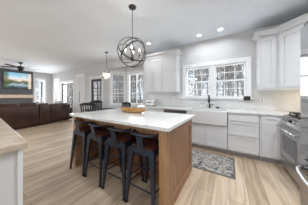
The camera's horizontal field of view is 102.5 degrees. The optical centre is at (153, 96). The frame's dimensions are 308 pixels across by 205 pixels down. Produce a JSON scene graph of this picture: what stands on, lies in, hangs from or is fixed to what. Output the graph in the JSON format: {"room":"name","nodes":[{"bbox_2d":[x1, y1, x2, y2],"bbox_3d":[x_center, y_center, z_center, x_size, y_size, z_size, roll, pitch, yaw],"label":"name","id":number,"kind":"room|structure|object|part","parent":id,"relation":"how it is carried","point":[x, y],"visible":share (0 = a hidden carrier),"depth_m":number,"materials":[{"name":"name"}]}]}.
{"room":"kitchen","nodes":[
{"label":"kitchen","id":0,"kind":"room"},
{"bbox_2d":[33,72,51,103],"bbox_3d":[-8.851,-0.157,5.794,0.150,2.743,6.890,0,0,32],"label":"wall","id":1,"kind":"structure","parent":0,"point":[48,77],"depth_m":8.35,"materials":[{"name":"paint"}]},
{"bbox_2d":[33,77,46,102],"bbox_3d":[-7.389,-0.125,8.046,0.140,2.140,0.670,0,0,32],"label":"window","id":2,"kind":"structure","parent":1,"relation":"in","point":[35,78],"depth_m":8.20,"materials":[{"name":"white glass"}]},
{"bbox_2d":[109,66,126,108],"bbox_3d":[-1.607,-0.157,5.559,0.735,2.743,0.120,0,0,-13],"label":"wall","id":3,"kind":"structure","parent":0,"point":[120,69],"depth_m":5.50,"materials":[{"name":"paint"}]},
{"bbox_2d":[109,71,125,105],"bbox_3d":[-1.595,-0.340,5.511,0.735,1.520,0.140,0,0,-13],"label":"window","id":4,"kind":"structure","parent":3,"relation":"in","point":[112,73],"depth_m":5.47,"materials":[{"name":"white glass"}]},
{"bbox_3d":[-1.605,-0.325,5.552,0.535,1.320,0.055,0,0,-13],"label":"sash","id":5,"kind":"part","parent":4,"relation":"part of","materials":[{"name":"white wood"}]},
{"bbox_2d":[127,63,143,107],"bbox_3d":[-0.744,-0.157,5.354,1.080,2.743,0.120,0,0,32],"label":"wall","id":6,"kind":"structure","parent":0,"point":[141,67],"depth_m":5.39,"materials":[{"name":"paint"}]},
{"bbox_2d":[126,69,145,105],"bbox_3d":[-0.770,-0.340,5.312,1.060,1.520,0.140,0,0,32],"label":"window","id":7,"kind":"structure","parent":6,"relation":"in","point":[136,71],"depth_m":5.34,"materials":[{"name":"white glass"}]},
{"bbox_3d":[-0.748,-0.325,5.348,0.860,1.320,0.055,0,0,32],"label":"sash","id":8,"kind":"part","parent":7,"relation":"part of","materials":[{"name":"white wood"}]},
{"bbox_2d":[0,0,307,73],"bbox_3d":[-3.476,-1.578,3.014,12.320,0.100,7.890,0,0,32],"label":"ceiling","id":9,"kind":"structure","parent":0,"point":[47,36],"depth_m":2.63,"materials":[{"name":"paint"}]},
{"bbox_2d":[1,62,35,71],"bbox_3d":[-5.994,-1.323,5.618,1.253,0.407,1.194,0,0,32],"label":"ceiling fan","id":10,"kind":"object","parent":9,"relation":"hanging from","point":[20,68],"visible":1,"depth_m":5.51,"materials":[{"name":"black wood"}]},
{"bbox_2d":[103,52,108,76],"bbox_3d":[-1.643,-1.071,4.275,0.326,0.912,0.326,0,0,32],"label":"glass pendant","id":11,"kind":"object","parent":9,"relation":"hanging from","point":[106,71],"visible":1,"depth_m":4.27,"materials":[{"name":"glass"}]},
{"bbox_2d":[117,4,145,67],"bbox_3d":[-0.368,-1.010,2.111,0.451,1.033,0.455,0,0,0],"label":"orb chandelier","id":12,"kind":"object","parent":9,"relation":"hanging from","point":[131,6],"visible":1,"depth_m":2.08,"materials":[{"name":"metal"}]},
{"bbox_2d":[13,117,299,204],"bbox_3d":[-3.476,1.265,3.014,12.320,0.100,7.890,0,0,32],"label":"floor","id":13,"kind":"structure","parent":0,"point":[48,179],"depth_m":1.77,"materials":[{"name":"brown wood"}]},
{"bbox_2d":[0,149,22,204],"bbox_3d":[-1.906,0.778,0.962,1.945,0.874,0.840,0,0,32],"label":"base cabinet","id":14,"kind":"object","parent":13,"relation":"on","point":[11,163],"visible":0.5,"depth_m":0.78,"materials":[{"name":"white wood"}]},
{"bbox_2d":[0,118,26,153],"bbox_3d":[-1.898,0.320,1.006,2.012,0.038,1.025,0,0,32],"label":"countertop","id":15,"kind":"structure","parent":14,"relation":"on","point":[10,140],"depth_m":0.84,"materials":[{"name":"wood"}]},
{"bbox_2d":[0,68,32,103],"bbox_3d":[-8.300,-0.150,6.459,0.092,2.731,2.900,0,0,32],"label":"fireplace surround","id":16,"kind":"object","parent":13,"relation":"on","point":[2,91],"visible":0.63,"depth_m":7.04,"materials":[{"name":"grey paint"}]},
{"bbox_2d":[3,71,30,88],"bbox_3d":[-7.813,-0.895,7.116,0.048,0.940,1.110,0,0,32],"label":"television","id":17,"kind":"object","parent":16,"relation":"attached to","point":[11,80],"visible":1,"depth_m":7.04,"materials":[{"name":"glass"}]},
{"bbox_2d":[0,95,33,97],"bbox_3d":[-8.160,-0.005,6.419,0.187,0.180,2.780,0,0,32],"label":"fireplace mantel","id":18,"kind":"object","parent":16,"relation":"attached to","point":[1,96],"visible":1,"depth_m":6.97,"materials":[{"name":"brown wood"}]},
{"bbox_2d":[0,103,71,128],"bbox_3d":[-5.124,0.733,5.301,0.971,0.965,2.880,0,0,18],"label":"leather sofa","id":19,"kind":"object","parent":13,"relation":"on","point":[20,115],"visible":1,"depth_m":4.88,"materials":[{"name":"brown leather"}]},
{"bbox_2d":[0,103,17,106],"bbox_3d":[-5.125,0.320,4.296,0.220,0.140,0.525,0,0,18],"label":"cushion","id":20,"kind":"object","parent":19,"relation":"on","point":[9,104],"depth_m":4.32,"materials":[{"name":"brown leather"}]},
{"bbox_3d":[-4.981,0.739,4.558,0.248,0.786,1.170,0,0,18],"label":"backrest","id":21,"kind":"part","parent":19,"relation":"part of","materials":[{"name":"brown leather"}]},
{"bbox_2d":[18,103,36,105],"bbox_3d":[-4.947,0.320,4.854,0.220,0.140,0.525,0,0,18],"label":"cushion","id":22,"kind":"object","parent":19,"relation":"on","point":[20,104],"depth_m":4.76,"materials":[{"name":"brown leather"}]},
{"bbox_3d":[-4.735,0.739,5.329,0.248,0.786,0.410,0,0,18],"label":"backrest","id":23,"kind":"part","parent":19,"relation":"part of","materials":[{"name":"brown leather"}]},
{"bbox_3d":[-4.534,0.759,5.963,0.245,0.746,0.880,0,0,18],"label":"backrest","id":24,"kind":"part","parent":19,"relation":"part of","materials":[{"name":"brown leather"}]},
{"bbox_2d":[69,120,104,175],"bbox_3d":[-1.151,0.809,2.156,0.408,0.812,0.412,0,0,30],"label":"bar stool","id":25,"kind":"object","parent":13,"relation":"on","point":[83,131],"visible":0.77,"depth_m":2.02,"materials":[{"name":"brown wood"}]},
{"bbox_3d":[-1.365,0.889,2.097,0.092,0.616,0.077,0,0,30],"label":"leg","id":26,"kind":"part","parent":25,"relation":"part of","materials":[{"name":"black metal"}]},
{"bbox_3d":[-1.205,0.489,2.063,0.355,0.174,0.196,0,0,30],"label":"rail","id":27,"kind":"part","parent":25,"relation":"part of","materials":[{"name":"black metal"}]},
{"bbox_3d":[-1.098,0.889,1.940,0.092,0.616,0.077,0,0,30],"label":"leg","id":28,"kind":"part","parent":25,"relation":"part of","materials":[{"name":"black metal"}]},
{"bbox_3d":[-1.150,0.608,2.158,0.312,0.065,0.312,0,0,30],"label":"seat frame","id":29,"kind":"part","parent":25,"relation":"part of","materials":[{"name":"black metal"}]},
{"bbox_3d":[-1.150,0.561,2.158,0.300,0.025,0.300,0,0,30],"label":"seat","id":30,"kind":"part","parent":25,"relation":"part of","materials":[{"name":"brown wood"}]},
{"bbox_2d":[79,102,95,111],"bbox_3d":[-2.006,0.701,3.972,0.495,1.035,0.550,0,0,0],"label":"dining chair","id":31,"kind":"object","parent":13,"relation":"on","point":[87,103],"visible":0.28,"depth_m":3.75,"materials":[{"name":"black wood"}]},
{"bbox_3d":[-2.006,0.242,3.753,0.495,0.118,0.111,0,0,0],"label":"rail","id":32,"kind":"part","parent":31,"relation":"part of","materials":[{"name":"black wood"}]},
{"bbox_2d":[90,101,102,107],"bbox_3d":[-2.380,0.701,5.117,0.495,1.035,0.550,0,0,-26],"label":"dining chair","id":33,"kind":"object","parent":13,"relation":"on","point":[96,102],"visible":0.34,"depth_m":5.31,"materials":[{"name":"black wood"}]},
{"bbox_2d":[84,108,114,111],"bbox_3d":[-1.946,0.838,4.509,1.040,0.755,1.040,0,0,32],"label":"dining table","id":34,"kind":"object","parent":13,"relation":"on","point":[97,109],"visible":0.34,"depth_m":4.35,"materials":[{"name":"black wood"}]},
{"bbox_2d":[84,122,121,186],"bbox_3d":[-0.780,0.809,1.928,0.408,0.812,0.412,0,0,33],"label":"bar stool","id":35,"kind":"object","parent":13,"relation":"on","point":[102,135],"visible":0.9,"depth_m":1.82,"materials":[{"name":"metal"}]},
{"bbox_3d":[-0.997,0.889,1.880,0.092,0.616,0.077,0,0,33],"label":"leg","id":36,"kind":"part","parent":35,"relation":"part of","materials":[{"name":"black metal"}]},
{"bbox_3d":[-0.839,0.489,1.838,0.355,0.174,0.196,0,0,33],"label":"rail","id":37,"kind":"part","parent":35,"relation":"part of","materials":[{"name":"black metal"}]},
{"bbox_3d":[-0.738,0.889,1.710,0.092,0.616,0.077,0,0,33],"label":"leg","id":38,"kind":"part","parent":35,"relation":"part of","materials":[{"name":"black metal"}]},
{"bbox_3d":[-0.779,0.608,1.930,0.312,0.065,0.312,0,0,33],"label":"seat frame","id":39,"kind":"part","parent":35,"relation":"part of","materials":[{"name":"black metal"}]},
{"bbox_3d":[-0.779,0.561,1.930,0.300,0.025,0.300,0,0,33],"label":"seat","id":40,"kind":"part","parent":35,"relation":"part of","materials":[{"name":"brown wood"}]},
{"bbox_3d":[-0.561,0.889,1.980,0.092,0.616,0.077,0,0,33],"label":"leg","id":41,"kind":"part","parent":35,"relation":"part of","materials":[{"name":"black metal"}]},
{"bbox_2d":[101,125,143,200],"bbox_3d":[-0.418,0.809,1.705,0.408,0.812,0.412,0,0,30],"label":"bar stool","id":42,"kind":"object","parent":13,"relation":"on","point":[123,140],"visible":0.77,"depth_m":1.59,"materials":[{"name":"metal"}]},
{"bbox_3d":[-0.633,0.889,1.646,0.092,0.616,0.077,0,0,30],"label":"leg","id":43,"kind":"part","parent":42,"relation":"part of","materials":[{"name":"black metal"}]},
{"bbox_3d":[-0.473,0.489,1.613,0.355,0.174,0.196,0,0,30],"label":"rail","id":44,"kind":"part","parent":42,"relation":"part of","materials":[{"name":"black metal"}]},
{"bbox_3d":[-0.417,0.608,1.707,0.312,0.065,0.312,0,0,30],"label":"seat frame","id":45,"kind":"part","parent":42,"relation":"part of","materials":[{"name":"black metal"}]},
{"bbox_3d":[-0.417,0.561,1.707,0.300,0.025,0.300,0,0,30],"label":"seat","id":46,"kind":"part","parent":42,"relation":"part of","materials":[{"name":"brown wood"}]},
{"bbox_3d":[-0.365,0.889,1.489,0.092,0.616,0.077,0,0,30],"label":"leg","id":47,"kind":"part","parent":42,"relation":"part of","materials":[{"name":"black metal"}]},
{"bbox_3d":[-0.202,0.889,1.768,0.092,0.616,0.077,0,0,30],"label":"leg","id":48,"kind":"part","parent":42,"relation":"part of","materials":[{"name":"black metal"}]},
{"bbox_2d":[122,102,130,107],"bbox_3d":[-1.094,0.701,4.073,0.550,1.035,0.495,0,0,-45],"label":"dining chair","id":49,"kind":"object","parent":13,"relation":"on","point":[126,104],"visible":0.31,"depth_m":4.20,"materials":[{"name":"black wood"}]},
{"bbox_2d":[73,116,191,204],"bbox_3d":[-0.396,0.778,2.099,1.805,0.874,0.960,0,0,32],"label":"kitchen island","id":50,"kind":"object","parent":13,"relation":"on","point":[174,158],"visible":0.52,"depth_m":1.63,"materials":[{"name":"brown wood"}]},
{"bbox_3d":[-1.358,0.778,2.177,0.085,0.874,0.085,0,0,32],"label":"post","id":51,"kind":"part","parent":50,"relation":"part of","materials":[{"name":"brown wood"}]},
{"bbox_3d":[-1.079,0.778,2.570,0.029,0.874,0.874,0,0,32],"label":"panel","id":52,"kind":"part","parent":50,"relation":"part of","materials":[{"name":"brown wood"}]},
{"bbox_2d":[70,109,194,131],"bbox_3d":[-0.397,0.320,2.103,1.890,0.038,1.035,0,0,32],"label":"island countertop","id":53,"kind":"structure","parent":50,"relation":"on","point":[160,121],"depth_m":1.73,"materials":[{"name":"white stone"}]},
{"bbox_2d":[120,107,146,112],"bbox_3d":[-0.411,0.262,2.366,0.670,0.078,0.281,0,0,36],"label":"dough bowl","id":54,"kind":"object","parent":53,"relation":"on","point":[125,109],"visible":0.98,"depth_m":2.27,"materials":[{"name":"brown wood"}]},
{"bbox_3d":[0.107,0.778,1.276,0.085,0.874,0.085,0,0,32],"label":"post","id":55,"kind":"part","parent":50,"relation":"part of","materials":[{"name":"brown wood"}]},
{"bbox_3d":[0.382,0.778,1.671,0.028,0.874,0.874,0,0,32],"label":"panel","id":56,"kind":"part","parent":50,"relation":"part of","materials":[{"name":"brown wood"}]},
{"bbox_2d":[124,129,158,204],"bbox_3d":[-0.060,0.809,1.485,0.408,0.812,0.412,0,0,33],"label":"bar stool","id":57,"kind":"object","parent":13,"relation":"on","point":[148,146],"visible":0.82,"depth_m":1.36,"materials":[{"name":"metal"}]},
{"bbox_3d":[-0.277,0.889,1.435,0.092,0.616,0.077,0,0,33],"label":"leg","id":58,"kind":"part","parent":57,"relation":"part of","materials":[{"name":"black metal"}]},
{"bbox_3d":[-0.119,0.489,1.395,0.355,0.174,0.196,0,0,33],"label":"rail","id":59,"kind":"part","parent":57,"relation":"part of","materials":[{"name":"black metal"}]},
{"bbox_3d":[-0.060,0.608,1.487,0.312,0.065,0.312,0,0,33],"label":"seat frame","id":60,"kind":"part","parent":57,"relation":"part of","materials":[{"name":"black metal"}]},
{"bbox_3d":[-0.060,0.561,1.487,0.300,0.025,0.300,0,0,33],"label":"seat","id":61,"kind":"part","parent":57,"relation":"part of","materials":[{"name":"brown wood"}]},
{"bbox_3d":[-0.102,0.889,1.706,0.092,0.616,0.077,0,0,33],"label":"leg","id":62,"kind":"part","parent":57,"relation":"part of","materials":[{"name":"black metal"}]},
{"bbox_3d":[-0.017,0.889,1.267,0.092,0.616,0.077,0,0,33],"label":"leg","id":63,"kind":"part","parent":57,"relation":"part of","materials":[{"name":"black metal"}]},
{"bbox_2d":[141,108,163,111],"bbox_3d":[0.041,0.777,3.825,0.896,0.875,0.613,0,0,32],"label":"base cabinet","id":64,"kind":"object","parent":13,"relation":"on","point":[148,109],"visible":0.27,"depth_m":3.48,"materials":[{"name":"white wood"}]},
{"bbox_3d":[0.078,0.432,3.456,0.442,0.165,0.020,0,0,32],"label":"drawer","id":65,"kind":"part","parent":64,"relation":"part of","materials":[{"name":"white wood"}]},
{"bbox_2d":[136,105,299,115],"bbox_3d":[1.274,0.320,3.056,3.867,0.038,0.640,0,0,32],"label":"countertop","id":66,"kind":"structure","parent":64,"relation":"on","point":[238,111],"depth_m":2.65,"materials":[{"name":"white stone"}]},
{"bbox_2d":[146,100,154,105],"bbox_3d":[-0.104,0.204,3.937,0.295,0.192,0.174,0,0,32],"label":"toaster","id":67,"kind":"object","parent":66,"relation":"on","point":[148,102],"visible":0.99,"depth_m":3.86,"materials":[{"name":"white plastic"}]},
{"bbox_2d":[187,108,227,125],"bbox_3d":[1.266,0.464,2.954,0.847,0.308,0.500,0,0,32],"label":"farmhouse sink","id":68,"kind":"object","parent":66,"relation":"in","point":[202,115],"visible":0.86,"depth_m":2.73,"materials":[{"name":"white ceramic"}]},
{"bbox_2d":[164,109,186,113],"bbox_3d":[0.670,0.770,3.393,0.609,0.850,0.649,0,0,32],"label":"dishwasher","id":69,"kind":"object","parent":13,"relation":"on","point":[165,110],"visible":0.21,"depth_m":3.13,"materials":[{"name":"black metal"}]},
{"bbox_2d":[192,123,227,153],"bbox_3d":[1.318,0.915,3.038,0.846,0.600,0.613,0,0,32],"label":"base cabinet","id":70,"kind":"object","parent":13,"relation":"on","point":[205,136],"visible":0.72,"depth_m":2.74,"materials":[{"name":"white wood"}]},
{"bbox_3d":[0.982,0.858,2.898,0.417,0.475,0.022,0,0,32],"label":"door","id":71,"kind":"part","parent":70,"relation":"part of","materials":[{"name":"white wood"}]},
{"bbox_3d":[1.344,0.858,2.675,0.417,0.475,0.022,0,0,32],"label":"door","id":72,"kind":"part","parent":70,"relation":"part of","materials":[{"name":"white wood"}]},
{"bbox_2d":[192,149,235,179],"bbox_3d":[0.963,1.210,2.366,0.980,0.009,0.720,0,0,32],"label":"kitchen rug","id":73,"kind":"object","parent":13,"relation":"on","point":[221,165],"visible":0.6,"depth_m":2.22,"materials":[{"name":"grey fabric"}]},
{"bbox_2d":[228,113,258,159],"bbox_3d":[1.897,0.777,2.682,0.496,0.875,0.613,0,0,32],"label":"base cabinet","id":74,"kind":"object","parent":13,"relation":"on","point":[243,129],"visible":0.99,"depth_m":2.42,"materials":[{"name":"white wood"}]},
{"bbox_3d":[1.742,0.948,2.430,0.492,0.295,0.022,0,0,32],"label":"drawer","id":75,"kind":"part","parent":74,"relation":"part of","materials":[{"name":"white wood"}]},
{"bbox_3d":[1.742,0.647,2.430,0.492,0.275,0.022,0,0,32],"label":"drawer","id":76,"kind":"part","parent":74,"relation":"part of","materials":[{"name":"white wood"}]},
{"bbox_3d":[1.743,0.422,2.431,0.492,0.145,0.020,0,0,32],"label":"drawer","id":77,"kind":"part","parent":74,"relation":"part of","materials":[{"name":"white wood"}]},
{"bbox_2d":[259,115,281,163],"bbox_3d":[2.242,0.777,2.470,0.296,0.875,0.613,0,0,32],"label":"base cabinet","id":78,"kind":"object","parent":13,"relation":"on","point":[269,133],"visible":0.86,"depth_m":2.23,"materials":[{"name":"white wood"}]},
{"bbox_2d":[276,112,302,185],"bbox_3d":[2.227,0.738,1.643,0.739,0.955,0.754,0,0,32],"label":"range","id":79,"kind":"object","parent":13,"relation":"on","point":[289,126],"visible":0.74,"depth_m":1.77,"materials":[{"name":"silver metal"}]},
{"bbox_2d":[276,123,302,167],"bbox_3d":[1.954,0.705,1.810,0.098,0.510,0.748,0,0,32],"label":"oven","id":80,"kind":"object","parent":79,"relation":"in","point":[289,136],"depth_m":1.75,"materials":[{"name":"silver metal"}]},
{"bbox_3d":[1.999,0.370,1.783,0.095,0.120,0.752,0,0,32],"label":"control panel","id":81,"kind":"part","parent":79,"relation":"part of","materials":[{"name":"metal"}]},
{"bbox_3d":[1.983,1.050,1.792,0.029,0.140,0.748,0,0,32],"label":"warming drawer","id":82,"kind":"part","parent":79,"relation":"part of","materials":[{"name":"silver metal"}]},
{"bbox_2d":[295,21,307,204],"bbox_3d":[1.414,0.280,0.516,0.943,1.830,0.910,0,0,32],"label":"refrigerator","id":83,"kind":"object","parent":13,"relation":"on","point":[302,169],"visible":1,"depth_m":1.04,"materials":[{"name":"silver metal"}]},
{"bbox_3d":[1.045,0.625,0.743,0.076,0.049,0.849,0,0,32],"label":"drawer handle","id":84,"kind":"part","parent":83,"relation":"part of","materials":[{"name":"metal"}]},
{"bbox_3d":[1.100,0.843,0.709,0.060,0.625,0.910,0,0,32],"label":"freezer drawer","id":85,"kind":"part","parent":83,"relation":"part of","materials":[{"name":"silver metal"}]},
{"bbox_3d":[1.220,-0.045,0.904,0.060,1.120,0.452,0,0,32],"label":"door","id":86,"kind":"part","parent":83,"relation":"part of","materials":[{"name":"silver metal"}]},
{"bbox_2d":[52,22,305,112],"bbox_3d":[-1.946,-0.157,5.501,12.220,2.743,0.150,0,0,32],"label":"wall","id":87,"kind":"structure","parent":0,"point":[237,45],"depth_m":3.48,"materials":[{"name":"paint"}]},
{"bbox_2d":[54,78,59,101],"bbox_3d":[-6.381,0.010,8.101,0.840,2.410,0.073,0,0,32],"label":"door","id":88,"kind":"structure","parent":87,"relation":"in","point":[56,80],"depth_m":8.09,"materials":[{"name":"wood"}]},
{"bbox_2d":[60,80,73,116],"bbox_3d":[-5.178,0.135,7.423,1.660,2.160,0.115,0,0,32],"label":"door","id":89,"kind":"structure","parent":87,"relation":"in","point":[67,83],"depth_m":7.41,"materials":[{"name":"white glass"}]},
{"bbox_2d":[76,73,84,112],"bbox_3d":[-3.979,0.010,6.623,0.920,2.410,0.073,0,0,32],"label":"door","id":90,"kind":"structure","parent":87,"relation":"in","point":[80,78],"depth_m":6.62,"materials":[{"name":"wood"}]},
{"bbox_2d":[89,75,102,107],"bbox_3d":[-2.742,0.125,5.924,1.060,2.180,0.115,0,0,32],"label":"door","id":91,"kind":"structure","parent":87,"relation":"in","point":[100,76],"depth_m":5.94,"materials":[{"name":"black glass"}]},
{"bbox_2d":[141,52,161,92],"bbox_3d":[-0.020,-0.708,3.989,0.745,1.165,0.396,0,0,32],"label":"upper cabinet","id":92,"kind":"object","parent":87,"relation":"attached to","point":[152,67],"visible":0.94,"depth_m":3.83,"materials":[{"name":"white wood"}]},
{"bbox_3d":[-0.196,-0.650,3.958,0.328,0.980,0.022,0,0,32],"label":"door","id":93,"kind":"part","parent":92,"relation":"part of","materials":[{"name":"white wood"}]},
{"bbox_3d":[-0.020,-1.235,3.989,0.745,0.110,0.396,0,0,32],"label":"crown","id":94,"kind":"part","parent":92,"relation":"part of","materials":[{"name":"white wood"}]},
{"bbox_3d":[0.092,-0.650,3.781,0.328,0.980,0.022,0,0,32],"label":"door","id":95,"kind":"part","parent":92,"relation":"part of","materials":[{"name":"white wood"}]},
{"bbox_2d":[161,49,182,91],"bbox_3d":[0.526,-0.708,3.653,0.533,1.165,0.396,0,0,32],"label":"upper cabinet","id":96,"kind":"object","parent":87,"relation":"attached to","point":[171,65],"visible":1,"depth_m":3.57,"materials":[{"name":"white wood"}]},
{"bbox_3d":[0.434,-0.650,3.570,0.453,0.980,0.022,0,0,32],"label":"door","id":97,"kind":"part","parent":96,"relation":"part of","materials":[{"name":"white wood"}]},
{"bbox_3d":[0.526,-1.235,3.653,0.533,0.110,0.396,0,0,32],"label":"crown","id":98,"kind":"part","parent":96,"relation":"part of","materials":[{"name":"white wood"}]},
{"bbox_3d":[0.720,-0.667,3.587,0.006,1.025,0.305,0,0,32],"label":"panel","id":99,"kind":"part","parent":96,"relation":"part of","materials":[{"name":"white wood"}]},
{"bbox_2d":[181,56,253,100],"bbox_3d":[1.549,-0.407,3.271,1.690,1.024,0.185,0,0,32],"label":"window","id":100,"kind":"structure","parent":87,"relation":"in","point":[246,61],"depth_m":3.21,"materials":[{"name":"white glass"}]},
{"bbox_3d":[1.243,-0.395,3.514,0.653,0.840,0.052,0,0,32],"label":"sash","id":101,"kind":"part","parent":100,"relation":"part of","materials":[{"name":"white wood"}]},
{"bbox_3d":[1.528,0.065,3.237,1.690,0.080,0.105,0,0,32],"label":"sill","id":102,"kind":"part","parent":100,"relation":"part of","materials":[{"name":"white wood"}]},
{"bbox_3d":[1.898,-0.395,3.111,0.667,0.840,0.052,0,0,32],"label":"sash","id":103,"kind":"part","parent":100,"relation":"part of","materials":[{"name":"white wood"}]},
{"bbox_2d":[244,96,249,100],"bbox_3d":[2.110,0.045,2.809,0.124,0.100,0.012,0,0,32],"label":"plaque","id":104,"kind":"object","parent":100,"relation":"attached to","point":[246,98],"visible":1,"depth_m":2.81,"materials":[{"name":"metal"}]},
{"bbox_2d":[149,88,299,111],"bbox_3d":[1.450,0.058,3.315,3.815,0.485,0.014,0,0,32],"label":"backsplash","id":105,"kind":"structure","parent":87,"relation":"attached to","point":[275,100],"depth_m":2.80,"materials":[{"name":"white tile"}]},
{"bbox_2d":[252,27,276,89],"bbox_3d":[2.286,-0.718,2.570,0.340,1.185,0.396,0,0,32],"label":"upper cabinet","id":106,"kind":"object","parent":87,"relation":"attached to","point":[266,47],"visible":0.99,"depth_m":2.46,"materials":[{"name":"white wood"}]},
{"bbox_3d":[2.286,-1.255,2.570,0.340,0.110,0.396,0,0,32],"label":"crown","id":107,"kind":"part","parent":106,"relation":"part of","materials":[{"name":"white wood"}]},
{"bbox_3d":[2.254,-0.663,2.450,0.210,0.993,0.022,0,0,32],"label":"door","id":108,"kind":"part","parent":106,"relation":"part of","materials":[{"name":"white wood"}]},
{"bbox_2d":[277,13,307,89],"bbox_3d":[2.621,-0.718,2.198,0.674,1.185,0.679,0,0,32],"label":"upper cabinet","id":109,"kind":"object","parent":87,"relation":"attached to","point":[288,41],"visible":0.74,"depth_m":2.20,"materials":[{"name":"white wood"}]},
{"bbox_3d":[2.431,-0.140,2.141,0.020,0.030,0.440,0,0,-13],"label":"light rail","id":110,"kind":"part","parent":109,"relation":"part of","materials":[{"name":"white wood"}]},
{"bbox_3d":[2.421,-0.663,2.146,0.022,0.993,0.374,0,0,-13],"label":"door","id":111,"kind":"part","parent":109,"relation":"part of","materials":[{"name":"white wood"}]},
{"bbox_3d":[2.386,-1.255,2.137,0.070,0.110,0.467,0,0,-13],"label":"crown","id":112,"kind":"part","parent":109,"relation":"part of","materials":[{"name":"white wood"}]},
{"label":"outside","id":113,"kind":"structure","parent":0,"visible":0},
{"bbox_2d":[36,99,142,112],"bbox_3d":[-7.533,1.840,16.378,90.000,0.050,100.000,0,0,32],"label":"ground","id":114,"kind":"structure","parent":113,"point":[115,99],"depth_m":37.00,"materials":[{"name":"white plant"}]},
{"bbox_2d":[37,80,41,102],"bbox_3d":[-16.078,-6.977,18.485,12.197,17.634,10.559,0,0,1],"label":"bare tree","id":115,"kind":"object","parent":114,"relation":"on","point":[39,80],"visible":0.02,"depth_m":17.41,"materials":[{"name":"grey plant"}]},
{"bbox_2d":[113,75,120,102],"bbox_3d":[-4.615,-5.738,19.008,10.496,15.150,10.998,0,0,12],"label":"bare tree","id":116,"kind":"object","parent":114,"relation":"on","point":[119,75],"visible":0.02,"depth_m":18.87,"materials":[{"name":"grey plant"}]},
{"bbox_2d":[115,75,123,102],"bbox_3d":[-5.433,-5.902,16.580,10.710,15.483,9.271,0,0,16],"label":"bare tree","id":117,"kind":"object","parent":114,"relation":"on","point":[115,75],"visible":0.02,"depth_m":17.42,"materials":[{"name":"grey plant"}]},
{"bbox_2d":[121,75,138,102],"bbox_3d":[-3.895,-5.834,16.685,9.191,15.355,9.897,0,0,7],"label":"bare tree","id":118,"kind":"object","parent":114,"relation":"on","point":[133,75],"visible":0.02,"depth_m":16.22,"materials":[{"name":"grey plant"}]},
{"bbox_2d":[36,64,243,105],"bbox_3d":[-4.136,-2.753,16.656,47.213,9.854,32.823,0,0,32],"label":"brushwood","id":119,"kind":"object","parent":114,"relation":"on","point":[191,71],"visible":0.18,"depth_m":15.76,"materials":[{"name":"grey plant"}]},
{"bbox_2d":[193,69,208,95],"bbox_3d":[4.121,-4.721,9.438,9.086,13.115,9.521,0,0,42],"label":"bare tree","id":120,"kind":"object","parent":114,"relation":"on","point":[198,76],"visible":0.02,"depth_m":9.65,"materials":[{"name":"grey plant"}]},
{"bbox_2d":[220,66,243,95],"bbox_3d":[14.226,-4.291,20.421,8.897,12.256,8.491,0,0,20],"label":"bare tree","id":121,"kind":"object","parent":114,"relation":"on","point":[220,66],"visible":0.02,"depth_m":21.02,"materials":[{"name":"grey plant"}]},
{"bbox_2d":[228,65,236,95],"bbox_3d":[6.634,-6.139,9.886,10.290,15.964,9.556,0,0,-4],"label":"bare tree","id":122,"kind":"object","parent":114,"relation":"on","point":[229,66],"visible":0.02,"depth_m":10.04,"materials":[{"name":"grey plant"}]},
{"bbox_2d":[238,64,243,95],"bbox_3d":[4.269,-7.970,9.015,13.816,19.642,14.187,0,0,8],"label":"bare tree","id":123,"kind":"object","parent":114,"relation":"on","point":[239,65],"visible":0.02,"depth_m":9.37,"materials":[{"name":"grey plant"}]}
]}

